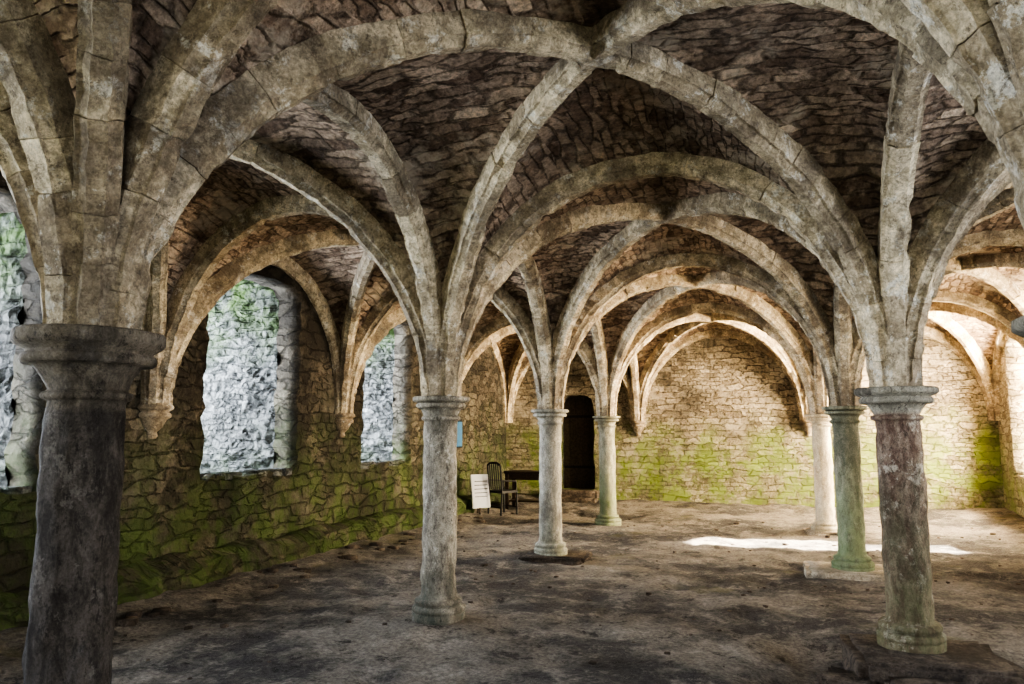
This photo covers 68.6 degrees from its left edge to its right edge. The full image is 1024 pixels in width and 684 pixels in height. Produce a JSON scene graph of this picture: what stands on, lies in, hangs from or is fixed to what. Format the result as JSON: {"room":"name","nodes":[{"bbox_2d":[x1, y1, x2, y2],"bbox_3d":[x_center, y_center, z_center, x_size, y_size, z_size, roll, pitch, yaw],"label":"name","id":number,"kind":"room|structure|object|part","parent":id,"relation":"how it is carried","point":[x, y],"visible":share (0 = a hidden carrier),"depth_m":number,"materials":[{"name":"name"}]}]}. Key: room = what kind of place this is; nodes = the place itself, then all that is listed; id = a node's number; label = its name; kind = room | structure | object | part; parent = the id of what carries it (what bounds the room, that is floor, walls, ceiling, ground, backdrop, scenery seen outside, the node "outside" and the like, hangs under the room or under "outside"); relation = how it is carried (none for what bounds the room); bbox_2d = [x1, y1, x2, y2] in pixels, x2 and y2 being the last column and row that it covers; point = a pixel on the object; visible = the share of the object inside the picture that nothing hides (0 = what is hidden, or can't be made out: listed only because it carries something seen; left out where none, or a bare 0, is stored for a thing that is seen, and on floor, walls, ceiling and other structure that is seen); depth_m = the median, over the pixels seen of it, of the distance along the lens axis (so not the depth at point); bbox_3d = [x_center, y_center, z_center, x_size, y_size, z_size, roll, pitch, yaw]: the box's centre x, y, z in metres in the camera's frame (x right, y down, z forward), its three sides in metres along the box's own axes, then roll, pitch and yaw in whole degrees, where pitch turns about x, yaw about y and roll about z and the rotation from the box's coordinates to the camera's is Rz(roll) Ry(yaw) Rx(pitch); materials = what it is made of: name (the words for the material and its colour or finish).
{"room":"ruins","nodes":[
{"label":"ruins","id":0,"kind":"room"},
{"bbox_2d":[0,172,505,591],"bbox_3d":[-3.732,0.583,8.069,0.360,4.650,23.800,-2,-7,18],"label":"wall","id":1,"kind":"structure","parent":0,"point":[166,507],"depth_m":9.52,"materials":[{"name":"brown stone"}]},
{"bbox_2d":[138,403,173,438],"bbox_3d":[-3.674,0.803,7.650,0.396,0.370,0.395,-2,-7,18],"label":"stone corbel","id":2,"kind":"object","parent":1,"relation":"attached to","point":[154,417],"visible":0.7,"depth_m":7.55,"materials":[{"name":"stone"}]},
{"bbox_2d":[0,459,405,493],"bbox_3d":[-3.921,1.407,7.439,0.542,0.103,12.444,-2,-7,18],"label":"window sill stones","id":3,"kind":"structure","parent":1,"relation":"on","point":[228,475],"depth_m":9.22},
{"bbox_2d":[200,279,278,472],"bbox_3d":[-4.410,0.823,11.047,2.798,4.900,0.938,-2,-7,18],"label":"window","id":4,"kind":"structure","parent":1,"relation":"in","point":[240,376],"depth_m":10.45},
{"bbox_2d":[0,485,518,630],"bbox_3d":[-3.425,2.415,7.477,0.450,0.569,22.300,-2,-7,18],"label":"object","id":5,"kind":"object","parent":1,"relation":"attached to","point":[139,580],"depth_m":8.46,"materials":[{"name":"green stone"}]},
{"bbox_2d":[334,413,354,437],"bbox_3d":[-2.523,1.226,11.090,0.398,0.370,0.399,-2,-7,18],"label":"stone corbel","id":6,"kind":"object","parent":1,"relation":"attached to","point":[343,421],"visible":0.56,"depth_m":10.98,"materials":[{"name":"stone"}]},
{"bbox_2d":[456,420,461,447],"bbox_3d":[-1.120,1.868,15.213,0.042,0.560,0.560,-2,-7,18],"label":"information sign","id":7,"kind":"object","parent":1,"relation":"attached to","point":[459,424],"visible":0.48,"depth_m":15.30,"materials":[{"name":"blue metal"}]},
{"bbox_2d":[0,494,1023,683],"bbox_3d":[1.298,2.302,5.917,11.000,0.366,22.900,-2,-7,18],"label":"floor","id":8,"kind":"structure","parent":0,"point":[527,631],"depth_m":6.98,"materials":[{"name":"brown soil"}]},
{"bbox_2d":[10,323,165,683],"bbox_3d":[-1.797,1.007,3.072,0.582,2.110,0.590,-2,-7,18],"label":"stone column","id":9,"kind":"structure","parent":8,"relation":"on","point":[88,372],"depth_m":2.99,"materials":[{"name":"grey stone"}]},
{"bbox_2d":[115,516,485,626],"bbox_3d":[-2.294,2.748,9.373,0.667,0.126,10.506,-2,-7,18],"label":"rubble","id":10,"kind":"object","parent":8,"relation":"on","point":[131,617],"visible":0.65,"depth_m":8.42,"materials":[{"name":"stone"}]},
{"bbox_2d":[412,396,469,624],"bbox_3d":[-0.628,1.455,6.556,0.517,1.950,0.507,-2,-7,18],"label":"stone column","id":11,"kind":"structure","parent":8,"relation":"on","point":[439,603],"depth_m":6.44,"materials":[{"name":"grey stone"}]},
{"bbox_2d":[470,474,490,513],"bbox_3d":[-0.645,3.028,14.918,0.282,0.777,0.436,-5,-9,36],"label":"display board","id":12,"kind":"object","parent":8,"relation":"on","point":[480,494],"visible":0.98,"depth_m":14.89,"materials":[{"name":"white metal"}]},
{"bbox_2d":[487,462,517,515],"bbox_3d":[-0.202,2.950,15.174,0.491,1.052,0.440,6,-9,-40],"label":"armchair","id":13,"kind":"object","parent":8,"relation":"on","point":[502,490],"visible":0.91,"depth_m":15.09,"materials":[{"name":"black wood"}]},
{"bbox_3d":[-0.475,2.988,15.199,0.088,0.983,0.040,6,-9,-40],"label":"leg","id":14,"kind":"part","parent":13,"relation":"part of","materials":[{"name":"brown wood"}]},
{"bbox_3d":[-0.368,2.455,15.091,0.054,0.089,0.420,6,-9,-40],"label":"rail","id":15,"kind":"part","parent":13,"relation":"part of","materials":[{"name":"brown wood"}]},
{"bbox_3d":[-0.214,2.951,14.898,0.088,0.983,0.040,6,-9,-40],"label":"leg","id":16,"kind":"part","parent":13,"relation":"part of","materials":[{"name":"brown wood"}]},
{"bbox_3d":[-0.182,3.022,15.183,0.420,0.045,0.440,6,-9,-40],"label":"seat","id":17,"kind":"part","parent":13,"relation":"part of","materials":[{"name":"brown wood"}]},
{"bbox_3d":[-0.164,3.284,15.431,0.048,0.451,0.040,6,-9,-40],"label":"leg","id":18,"kind":"part","parent":13,"relation":"part of","materials":[{"name":"brown wood"}]},
{"bbox_3d":[-0.057,2.885,15.042,0.408,0.248,0.036,6,-9,-40],"label":"arm","id":19,"kind":"part","parent":13,"relation":"part of","materials":[{"name":"brown wood"}]},
{"bbox_3d":[0.096,3.247,15.130,0.048,0.451,0.040,6,-9,-40],"label":"leg","id":20,"kind":"part","parent":13,"relation":"part of","materials":[{"name":"brown wood"}]},
{"bbox_2d":[504,470,538,508],"bbox_3d":[0.389,3.173,16.035,1.000,0.825,0.600,-2,-7,18],"label":"wooden table","id":21,"kind":"object","parent":8,"relation":"on","point":[510,474],"visible":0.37,"depth_m":15.90,"materials":[{"name":"brown wood"}]},
{"bbox_3d":[-0.105,3.185,15.944,0.070,0.780,0.070,-2,-7,18],"label":"leg","id":22,"kind":"part","parent":21,"relation":"part of","materials":[{"name":"brown wood"}]},
{"bbox_3d":[0.046,3.240,16.396,0.070,0.780,0.070,-2,-7,18],"label":"leg","id":23,"kind":"part","parent":21,"relation":"part of","materials":[{"name":"brown wood"}]},
{"bbox_2d":[509,498,538,501],"bbox_3d":[0.389,3.384,16.009,0.860,0.030,0.460,-2,-7,18],"label":"shelf","id":24,"kind":"object","parent":21,"relation":"attached to","point":[513,499],"depth_m":15.87,"materials":[{"name":"brown wood"}]},
{"bbox_2d":[531,409,568,555],"bbox_3d":[0.517,1.893,9.997,0.507,1.980,0.513,-2,-7,18],"label":"stone column","id":25,"kind":"structure","parent":8,"relation":"on","point":[550,543],"depth_m":9.88,"materials":[{"name":"grey stone"}]},
{"bbox_2d":[518,549,592,565],"bbox_3d":[0.583,2.843,9.852,0.949,0.147,0.811,-2,-7,18],"label":"plinth slab","id":26,"kind":"object","parent":8,"relation":"on","point":[573,557],"visible":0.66,"depth_m":9.57,"materials":[{"name":"stone"}]},
{"bbox_2d":[113,512,1020,682],"bbox_3d":[2.315,2.655,8.099,9.144,0.173,12.601,-2,-7,18],"label":"pebbles","id":27,"kind":"object","parent":8,"relation":"on","point":[225,625],"visible":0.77,"depth_m":8.03,"materials":[{"name":"stone"}]},
{"bbox_2d":[561,497,597,502],"bbox_3d":[1.359,3.633,17.034,1.138,0.207,0.356,-2,-7,18],"label":"step","id":28,"kind":"structure","parent":8,"relation":"on","point":[564,499],"depth_m":16.85,"materials":[{"name":"stone"}]},
{"bbox_2d":[561,489,598,498],"bbox_3d":[1.456,3.517,17.336,1.162,0.211,0.353,-2,-7,18],"label":"step","id":29,"kind":"structure","parent":8,"relation":"on","point":[565,492],"depth_m":17.16,"materials":[{"name":"stone"}]},
{"bbox_2d":[592,416,620,525],"bbox_3d":[1.739,2.359,13.672,0.511,2.010,0.513,-2,-7,18],"label":"stone column","id":30,"kind":"structure","parent":8,"relation":"on","point":[607,516],"depth_m":13.55,"materials":[{"name":"beige stone"}]},
{"bbox_2d":[803,528,836,535],"bbox_3d":[5.199,3.156,12.418,0.671,0.088,0.657,-2,-7,12],"label":"plinth slab","id":31,"kind":"object","parent":8,"relation":"on","point":[809,531],"visible":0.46,"depth_m":12.18,"materials":[{"name":"beige stone"}]},
{"bbox_2d":[804,414,836,531],"bbox_3d":[5.203,2.219,12.530,0.519,2.010,0.514,-2,-7,18],"label":"stone column","id":32,"kind":"structure","parent":8,"relation":"on","point":[825,521],"depth_m":12.43,"materials":[{"name":"beige stone"}]},
{"bbox_2d":[803,561,884,581],"bbox_3d":[3.929,2.708,8.758,1.002,0.150,0.877,-2,-7,18],"label":"plinth slab","id":33,"kind":"object","parent":8,"relation":"on","point":[812,569],"visible":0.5,"depth_m":8.48,"materials":[{"name":"beige stone"}]},
{"bbox_2d":[821,406,874,571],"bbox_3d":[3.980,1.748,8.857,0.516,1.970,0.516,-2,-7,18],"label":"stone column","id":34,"kind":"structure","parent":8,"relation":"on","point":[852,556],"depth_m":8.75,"materials":[{"name":"stone"}]},
{"bbox_2d":[815,666,883,683],"bbox_3d":[2.227,2.297,4.922,0.411,0.238,0.387,-4,-8,32],"label":"stone","id":35,"kind":"object","parent":8,"relation":"on","point":[834,675],"visible":0.73,"depth_m":4.91,"materials":[{"name":"brown stone"}]},
{"bbox_2d":[854,386,946,653],"bbox_3d":[2.833,1.276,5.425,0.576,1.890,0.586,-2,-7,18],"label":"stone column","id":36,"kind":"structure","parent":8,"relation":"on","point":[909,625],"depth_m":5.31,"materials":[{"name":"grey stone"}]},
{"bbox_2d":[884,676,968,683],"bbox_3d":[2.793,2.243,4.566,1.034,0.278,0.394,-2,-7,12],"label":"stone","id":37,"kind":"object","parent":8,"relation":"on","point":[894,680],"visible":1,"depth_m":4.71,"materials":[{"name":"stone"}]},
{"bbox_2d":[840,633,1023,683],"bbox_3d":[2.862,2.276,5.153,1.057,0.297,0.952,-2,-7,18],"label":"plinth slab","id":38,"kind":"object","parent":8,"relation":"on","point":[971,662],"visible":0.9,"depth_m":4.92,"materials":[{"name":"stone"}]},
{"bbox_2d":[1011,316,1023,336],"bbox_3d":[1.669,0.917,1.934,0.512,2.010,0.508,-2,-7,18],"label":"stone column","id":39,"kind":"structure","parent":8,"relation":"on","point":[1017,325],"depth_m":2.12,"materials":[{"name":"grey stone"}]},
{"bbox_2d":[32,0,1023,377],"bbox_3d":[1.298,-0.619,6.276,10.400,2.138,22.300,-2,-7,18],"label":"ceiling","id":40,"kind":"structure","parent":0,"point":[823,76],"depth_m":5.51,"materials":[{"name":"stone"}]},
{"bbox_2d":[0,0,1023,422],"bbox_3d":[1.298,-0.616,6.276,10.618,2.233,22.516,-2,-7,18],"label":"ribs","id":41,"kind":"object","parent":40,"relation":"attached to","point":[99,207],"visible":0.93,"depth_m":5.28,"materials":[{"name":"stone"}]},
{"bbox_2d":[506,335,1004,508],"bbox_3d":[4.940,1.690,17.088,10.402,4.650,0.900,-2,-7,18],"label":"wall","id":42,"kind":"structure","parent":0,"point":[722,417],"depth_m":16.55,"materials":[{"name":"beige stone"}]},
{"bbox_2d":[564,397,570,487],"bbox_3d":[1.336,2.410,18.148,0.160,2.250,0.050,-2,-7,18],"label":"plank","id":43,"kind":"object","parent":42,"relation":"attached to","point":[567,451],"visible":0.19,"depth_m":18.11,"materials":[{"name":"brown wood"}]},
{"bbox_2d":[564,415,594,417],"bbox_3d":[1.639,1.798,18.090,0.800,0.060,0.015,-2,-7,18],"label":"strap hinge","id":44,"kind":"object","parent":42,"relation":"attached to","point":[567,416],"visible":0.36,"depth_m":18.09,"materials":[{"name":"black metal"}]},
{"bbox_2d":[590,398,594,488],"bbox_3d":[1.962,2.384,17.942,0.160,2.250,0.050,-2,-7,18],"label":"plank","id":45,"kind":"object","parent":42,"relation":"attached to","point":[592,434],"visible":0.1,"depth_m":17.93,"materials":[{"name":"brown wood"}]},
{"bbox_2d":[629,420,645,435],"bbox_3d":[2.897,1.983,17.255,0.393,0.370,0.400,-2,-7,18],"label":"stone corbel","id":46,"kind":"object","parent":42,"relation":"attached to","point":[637,426],"visible":0.93,"depth_m":17.15,"materials":[{"name":"stone"}]},
{"bbox_2d":[798,419,811,435],"bbox_3d":[6.367,1.843,16.116,0.405,0.370,0.401,-2,-7,18],"label":"stone corbel","id":47,"kind":"object","parent":42,"relation":"attached to","point":[805,424],"visible":0.64,"depth_m":16.02,"materials":[{"name":"stone"}]},
{"bbox_2d":[998,335,1023,517],"bbox_3d":[6.788,0.159,4.616,1.000,4.650,23.800,-2,-7,18],"label":"wall","id":48,"kind":"structure","parent":0,"point":[1011,386],"depth_m":14.33,"materials":[{"name":"beige stone"}]},
{"label":"outside","id":49,"kind":"structure","parent":0,"visible":0},
{"label":"ground","id":50,"kind":"structure","parent":49,"visible":0},
{"bbox_2d":[0,212,27,486],"bbox_3d":[-5.602,0.383,7.469,2.798,4.900,0.952,-2,-7,18],"label":"window","id":51,"kind":"structure","parent":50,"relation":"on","point":[13,248],"depth_m":6.77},
{"bbox_2d":[361,328,394,460],"bbox_3d":[-3.327,1.221,14.296,2.798,4.900,0.943,-2,-7,18],"label":"buttress","id":52,"kind":"object","parent":50,"relation":"on","point":[377,413],"visible":0.12,"depth_m":13.60,"materials":[{"name":"grey stone"}]}
]}

